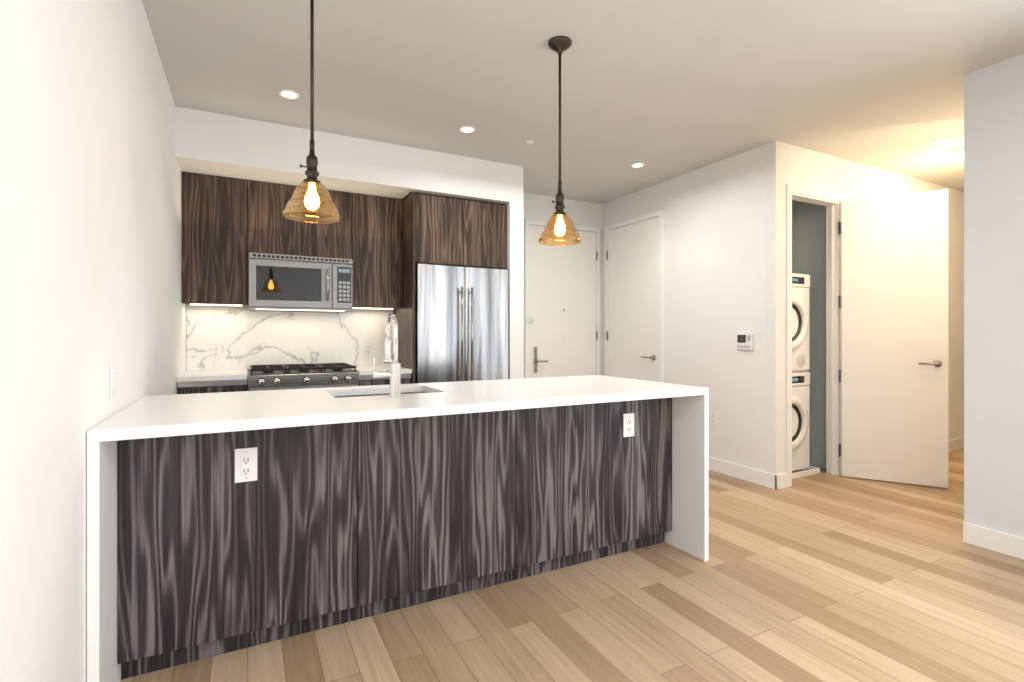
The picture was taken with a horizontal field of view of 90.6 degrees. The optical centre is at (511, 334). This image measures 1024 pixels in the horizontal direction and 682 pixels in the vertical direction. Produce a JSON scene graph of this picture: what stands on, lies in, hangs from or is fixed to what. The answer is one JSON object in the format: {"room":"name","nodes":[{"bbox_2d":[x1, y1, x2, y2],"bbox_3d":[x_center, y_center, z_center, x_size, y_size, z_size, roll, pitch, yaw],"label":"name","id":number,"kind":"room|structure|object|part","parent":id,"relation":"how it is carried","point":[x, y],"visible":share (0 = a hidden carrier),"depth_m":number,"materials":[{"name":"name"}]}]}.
{"room":"kitchen","nodes":[
{"label":"kitchen","id":0,"kind":"room"},
{"bbox_2d":[0,0,185,681],"bbox_3d":[-0.823,-0.150,0.530,0.120,2.712,8.100,0,0,-28],"label":"wall","id":1,"kind":"structure","parent":0,"point":[90,230],"depth_m":1.36,"materials":[{"name":"paint"}]},
{"bbox_2d":[109,361,115,397],"bbox_3d":[-1.404,0.159,1.786,0.008,0.125,0.075,0,0,-28],"label":"light switch","id":2,"kind":"object","parent":1,"relation":"attached to","point":[112,378],"visible":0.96,"depth_m":1.77,"materials":[{"name":"white plastic"}]},
{"bbox_2d":[186,304,392,370],"bbox_3d":[-1.423,-0.150,4.654,2.625,2.712,0.230,0,0,-28],"label":"wall","id":3,"kind":"structure","parent":0,"point":[207,307],"depth_m":4.11,"materials":[{"name":"paint"}]},
{"bbox_2d":[182,172,247,305],"bbox_3d":[-2.268,-0.696,3.897,0.422,0.952,0.328,0,0,-28],"label":"upper cabinet","id":4,"kind":"object","parent":3,"relation":"attached to","point":[214,240],"visible":0.98,"depth_m":3.75,"materials":[{"name":"brown laminate"}]},
{"bbox_3d":[-2.276,-0.227,3.911,0.345,0.014,0.040,0,0,-28],"label":"under cab light rail","id":5,"kind":"part","parent":4,"relation":"part of","materials":[{"name":"white plastic"}]},
{"bbox_2d":[186,309,392,370],"bbox_3d":[-1.815,0.047,4.312,1.611,0.477,0.010,0,0,-28],"label":"backsplash","id":6,"kind":"structure","parent":3,"relation":"attached to","point":[245,339],"depth_m":4.24,"materials":[{"name":"stone"}]},
{"bbox_2d":[211,344,220,358],"bbox_3d":[-2.349,0.136,4.023,0.072,0.118,0.009,0,0,-28],"label":"outlet","id":7,"kind":"object","parent":6,"relation":"attached to","point":[215,351],"visible":1,"depth_m":4.02,"materials":[{"name":"white plastic"}]},
{"bbox_2d":[364,343,372,355],"bbox_3d":[-1.293,0.136,4.573,0.072,0.118,0.009,0,0,-28],"label":"outlet","id":8,"kind":"object","parent":6,"relation":"attached to","point":[368,349],"visible":1,"depth_m":4.57,"materials":[{"name":"white plastic"}]},
{"bbox_2d":[248,180,351,258],"bbox_3d":[-1.741,-0.894,4.171,0.763,0.555,0.328,0,0,-28],"label":"upper cabinet","id":9,"kind":"object","parent":3,"relation":"attached to","point":[272,229],"visible":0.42,"depth_m":4.00,"materials":[{"name":"brown laminate"}]},
{"bbox_2d":[248,252,352,311],"bbox_3d":[-1.717,-0.402,4.125,0.757,0.423,0.433,0,0,-28],"label":"over-the-range microwave","id":10,"kind":"object","parent":9,"relation":"attached to","point":[278,282],"visible":1,"depth_m":3.97,"materials":[{"name":"silver metal"}]},
{"bbox_2d":[352,193,401,309],"bbox_3d":[-1.214,-0.696,4.446,0.422,0.952,0.328,0,0,-28],"label":"upper cabinet","id":11,"kind":"object","parent":3,"relation":"attached to","point":[377,247],"visible":0.79,"depth_m":4.30,"materials":[{"name":"brown laminate"}]},
{"bbox_3d":[-1.223,-0.227,4.459,0.350,0.014,0.040,0,0,-28],"label":"under cab light rail","id":12,"kind":"part","parent":11,"relation":"part of","materials":[{"name":"white plastic"}]},
{"bbox_2d":[175,106,523,378],"bbox_3d":[-1.229,-0.150,4.281,2.625,2.712,0.730,0,0,-28],"label":"wall","id":13,"kind":"structure","parent":0,"point":[214,144],"depth_m":3.93,"materials":[{"name":"paint"}]},
{"bbox_2d":[524,193,601,374],"bbox_3d":[0.401,-0.150,5.638,1.520,2.712,0.170,0,0,-28],"label":"wall","id":14,"kind":"structure","parent":0,"point":[542,208],"depth_m":5.70,"materials":[{"name":"paint"}]},
{"bbox_2d":[530,225,595,377],"bbox_3d":[0.586,0.017,5.586,0.872,2.363,0.088,0,0,-28],"label":"entry door","id":15,"kind":"structure","parent":14,"relation":"in","point":[563,311],"depth_m":5.60,"materials":[{"name":"white paint"}]},
{"bbox_2d":[524,210,663,382],"bbox_3d":[0.815,-0.009,5.199,1.029,2.430,0.989,0,0,-28],"label":"door frame","id":16,"kind":"structure","parent":14,"relation":"attached to","point":[659,214],"depth_m":5.39,"materials":[{"name":"white paint"}]},
{"bbox_2d":[120,449,1023,681],"bbox_3d":[3.000,1.256,2.521,8.750,0.100,8.100,0,0,-28],"label":"floor","id":17,"kind":"structure","parent":0,"point":[822,576],"depth_m":2.17,"materials":[{"name":"brown wood"}]},
{"bbox_2d":[177,379,247,393],"bbox_3d":[-2.204,0.764,3.772,0.421,0.884,0.608,0,0,-28],"label":"base cabinet","id":18,"kind":"object","parent":17,"relation":"on","point":[194,387],"visible":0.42,"depth_m":3.50,"materials":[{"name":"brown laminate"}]},
{"bbox_2d":[177,365,411,381],"bbox_3d":[-1.672,0.304,4.038,1.611,0.035,0.628,0,0,-28],"label":"countertop","id":19,"kind":"structure","parent":18,"relation":"on","point":[212,375],"depth_m":3.68,"materials":[{"name":"white stone"}]},
{"bbox_2d":[248,363,358,390],"bbox_3d":[-1.650,0.722,3.996,0.757,0.944,0.687,0,0,-28],"label":"range","id":20,"kind":"object","parent":17,"relation":"on","point":[288,376],"visible":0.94,"depth_m":3.79,"materials":[{"name":"silver metal"}]},
{"bbox_2d":[358,374,410,385],"bbox_3d":[-1.149,0.764,4.322,0.421,0.884,0.608,0,0,-28],"label":"base cabinet","id":21,"kind":"object","parent":17,"relation":"on","point":[366,380],"visible":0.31,"depth_m":4.03,"materials":[{"name":"brown laminate"}]},
{"bbox_2d":[87,375,708,681],"bbox_3d":[-0.327,0.746,2.524,2.598,0.920,0.960,0,0,-28],"label":"kitchen island","id":22,"kind":"object","parent":17,"relation":"on","point":[245,464],"depth_m":2.09,"materials":[{"name":"grey laminate"}]},
{"bbox_3d":[-0.989,0.721,1.908,0.789,0.795,0.019,0,0,-28],"label":"kitchen island panel","id":23,"kind":"part","parent":22,"relation":"part of","materials":[{"name":"brown wood"}]},
{"bbox_2d":[372,313,400,396],"bbox_3d":[-0.602,0.093,2.372,0.129,0.384,0.192,0,0,-28],"label":"faucet","id":24,"kind":"object","parent":22,"relation":"on","point":[393,373],"visible":1,"depth_m":2.32,"materials":[{"name":"silver metal"}]},
{"bbox_3d":[-0.327,0.746,2.524,2.598,0.920,0.960,0,0,-28],"label":"kitchen island top","id":25,"kind":"part","parent":22,"relation":"part of","materials":[{"name":"white stone"}]},
{"bbox_3d":[-0.312,0.721,2.261,0.733,0.795,0.019,0,0,-28],"label":"kitchen island panel","id":26,"kind":"part","parent":22,"relation":"part of","materials":[{"name":"brown wood"}]},
{"bbox_3d":[0.462,0.721,2.664,1.005,0.795,0.019,0,0,-28],"label":"kitchen island panel","id":27,"kind":"part","parent":22,"relation":"part of","materials":[{"name":"brown wood"}]},
{"bbox_2d":[393,192,506,383],"bbox_3d":[-0.568,0.017,4.608,0.870,2.378,0.638,0,0,-28],"label":"tall cabinet","id":28,"kind":"object","parent":17,"relation":"on","point":[441,230],"visible":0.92,"depth_m":4.32,"materials":[{"name":"brown laminate"}]},
{"bbox_2d":[415,263,507,382],"bbox_3d":[-0.537,0.310,4.572,0.828,1.768,0.714,0,0,-28],"label":"refrigerator","id":29,"kind":"object","parent":17,"relation":"on","point":[461,323],"visible":0.46,"depth_m":4.27,"materials":[{"name":"grey metal"}]},
{"bbox_2d":[792,466,819,478],"bbox_3d":[2.207,1.183,4.568,0.665,0.044,0.735,0,0,-28],"label":"pan","id":30,"kind":"object","parent":17,"relation":"on","point":[810,470],"visible":0.15,"depth_m":4.33,"materials":[{"name":"white plastic"}]},
{"bbox_2d":[792,372,809,470],"bbox_3d":[2.208,0.764,4.535,0.595,0.865,0.636,0,0,-28],"label":"washer","id":31,"kind":"object","parent":30,"relation":"on","point":[800,422],"visible":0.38,"depth_m":4.35,"materials":[{"name":"white metal"}]},
{"bbox_2d":[792,273,809,371],"bbox_3d":[2.208,-0.096,4.535,0.595,0.845,0.636,0,0,-28],"label":"dryer","id":32,"kind":"object","parent":31,"relation":"on","point":[800,323],"visible":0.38,"depth_m":4.35,"materials":[{"name":"white metal"}]},
{"bbox_2d":[142,0,1023,203],"bbox_3d":[3.000,-1.556,2.521,8.750,0.100,8.100,0,0,-28],"label":"ceiling","id":33,"kind":"structure","parent":0,"point":[663,90],"depth_m":2.95,"materials":[{"name":"paint"}]},
{"bbox_2d":[278,89,300,99],"bbox_3d":[-1.399,-1.503,3.184,0.132,0.006,0.132,0,0,-28],"label":"recessed light","id":34,"kind":"object","parent":33,"relation":"in","point":[289,94],"visible":1,"depth_m":3.18,"materials":[{"name":"white paint"}]},
{"bbox_2d":[282,0,340,223],"bbox_3d":[-0.815,-0.990,2.067,0.221,1.032,0.221,0,0,-28],"label":"pendant light","id":35,"kind":"object","parent":33,"relation":"hanging from","point":[312,200],"visible":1,"depth_m":2.06,"materials":[{"name":"orange glass"}]},
{"bbox_2d":[458,126,475,132],"bbox_3d":[-0.330,-1.503,3.729,0.132,0.006,0.132,0,0,-28],"label":"recessed light","id":36,"kind":"object","parent":33,"relation":"in","point":[466,129],"visible":1,"depth_m":3.73,"materials":[{"name":"white paint"}]},
{"bbox_2d":[525,141,533,144],"bbox_3d":[0.138,-1.503,3.989,0.072,0.006,0.072,0,0,-28],"label":"cap","id":37,"kind":"object","parent":33,"relation":"attached to","point":[529,142],"visible":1,"depth_m":3.98,"materials":[{"name":"white paint"}]},
{"bbox_2d":[538,36,580,245],"bbox_3d":[0.247,-0.990,2.621,0.221,1.032,0.221,0,0,-28],"label":"pendant light","id":38,"kind":"object","parent":33,"relation":"hanging from","point":[559,45],"visible":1,"depth_m":2.60,"materials":[{"name":"orange glass"}]},
{"bbox_2d":[630,163,644,167],"bbox_3d":[1.120,-1.503,4.518,0.132,0.006,0.132,0,0,-28],"label":"recessed light","id":39,"kind":"object","parent":33,"relation":"in","point":[636,165],"visible":1,"depth_m":4.52,"materials":[{"name":"white paint"}]},
{"bbox_2d":[929,138,950,144],"bbox_3d":[3.338,-1.503,3.960,0.132,0.006,0.132,0,0,-28],"label":"recessed light","id":40,"kind":"object","parent":33,"relation":"in","point":[939,141],"visible":1,"depth_m":3.96,"materials":[{"name":"white paint"}]},
{"bbox_2d":[950,147,963,154],"bbox_3d":[3.644,-1.490,4.130,0.124,0.032,0.124,0,0,-28],"label":"ceiling light","id":41,"kind":"object","parent":33,"relation":"attached to","point":[957,151],"visible":0.73,"depth_m":4.12,"materials":[{"name":"white plastic"}]},
{"bbox_2d":[608,217,657,381],"bbox_3d":[1.253,0.014,5.382,0.080,2.368,0.802,0,0,-28],"label":"closet door","id":42,"kind":"structure","parent":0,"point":[632,301],"depth_m":5.37,"materials":[{"name":"white paint"}]},
{"bbox_2d":[602,144,765,471],"bbox_3d":[1.564,-0.150,4.964,0.080,2.712,2.099,0,0,-28],"label":"wall","id":43,"kind":"structure","parent":0,"point":[714,258],"depth_m":4.41,"materials":[{"name":"paint"}]},
{"bbox_2d":[710,411,716,425],"bbox_3d":[1.774,0.741,4.464,0.008,0.118,0.072,0,0,-28],"label":"outlet","id":44,"kind":"object","parent":43,"relation":"attached to","point":[713,418],"depth_m":4.46,"materials":[{"name":"white plastic"}]},
{"bbox_2d":[736,333,753,349],"bbox_3d":[1.917,0.060,4.174,0.023,0.137,0.150,0,0,-28],"label":"thermostat","id":45,"kind":"object","parent":43,"relation":"attached to","point":[744,341],"visible":1,"depth_m":4.16,"materials":[{"name":"white plastic"}]},
{"bbox_2d":[709,457,778,489],"bbox_3d":[1.774,1.149,4.460,0.014,0.115,1.199,0,0,-28],"label":"baseboard","id":46,"kind":"structure","parent":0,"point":[759,477],"depth_m":4.17,"materials":[{"name":"white paint"}]},
{"bbox_2d":[792,200,825,468],"bbox_3d":[2.500,-0.150,4.272,0.939,2.712,0.007,0,0,-28],"label":"wall","id":47,"kind":"structure","parent":0,"point":[808,238],"depth_m":4.27,"materials":[{"name":"paint"}]},
{"bbox_2d":[766,140,963,474],"bbox_3d":[4.054,-0.150,5.032,4.560,2.712,0.080,0,0,-28],"label":"wall","id":48,"kind":"structure","parent":0,"point":[786,163],"depth_m":4.16,"materials":[{"name":"paint"}]},
{"bbox_2d":[786,184,844,486],"bbox_3d":[2.484,0.011,4.216,0.770,2.390,0.116,0,0,-28],"label":"door frame","id":49,"kind":"structure","parent":48,"relation":"attached to","point":[830,201],"depth_m":4.33,"materials":[{"name":"white paint"}]},
{"bbox_2d":[840,189,947,487],"bbox_3d":[3.093,0.036,4.129,0.419,2.321,0.614,0,0,-28],"label":"laundry door","id":50,"kind":"structure","parent":48,"relation":"in","point":[894,338],"depth_m":4.10,"materials":[{"name":"white paint"}]},
{"bbox_2d":[948,437,963,451],"bbox_3d":[4.431,1.149,5.175,3.560,0.115,0.014,0,0,-28],"label":"baseboard","id":51,"kind":"structure","parent":48,"relation":"attached to","point":[955,444],"depth_m":5.25,"materials":[{"name":"white paint"}]},
{"bbox_2d":[964,53,1023,537],"bbox_3d":[3.742,-0.150,0.934,0.120,2.712,4.600,0,0,-28],"label":"wall","id":52,"kind":"structure","parent":0,"point":[993,296],"depth_m":2.83,"materials":[{"name":"paint"}]},
{"bbox_2d":[963,522,1023,559],"bbox_3d":[3.660,1.149,0.948,0.014,0.115,4.500,0,0,-28],"label":"baseboard","id":53,"kind":"structure","parent":52,"relation":"attached to","point":[997,541],"depth_m":2.82,"materials":[{"name":"white paint"}]}
]}

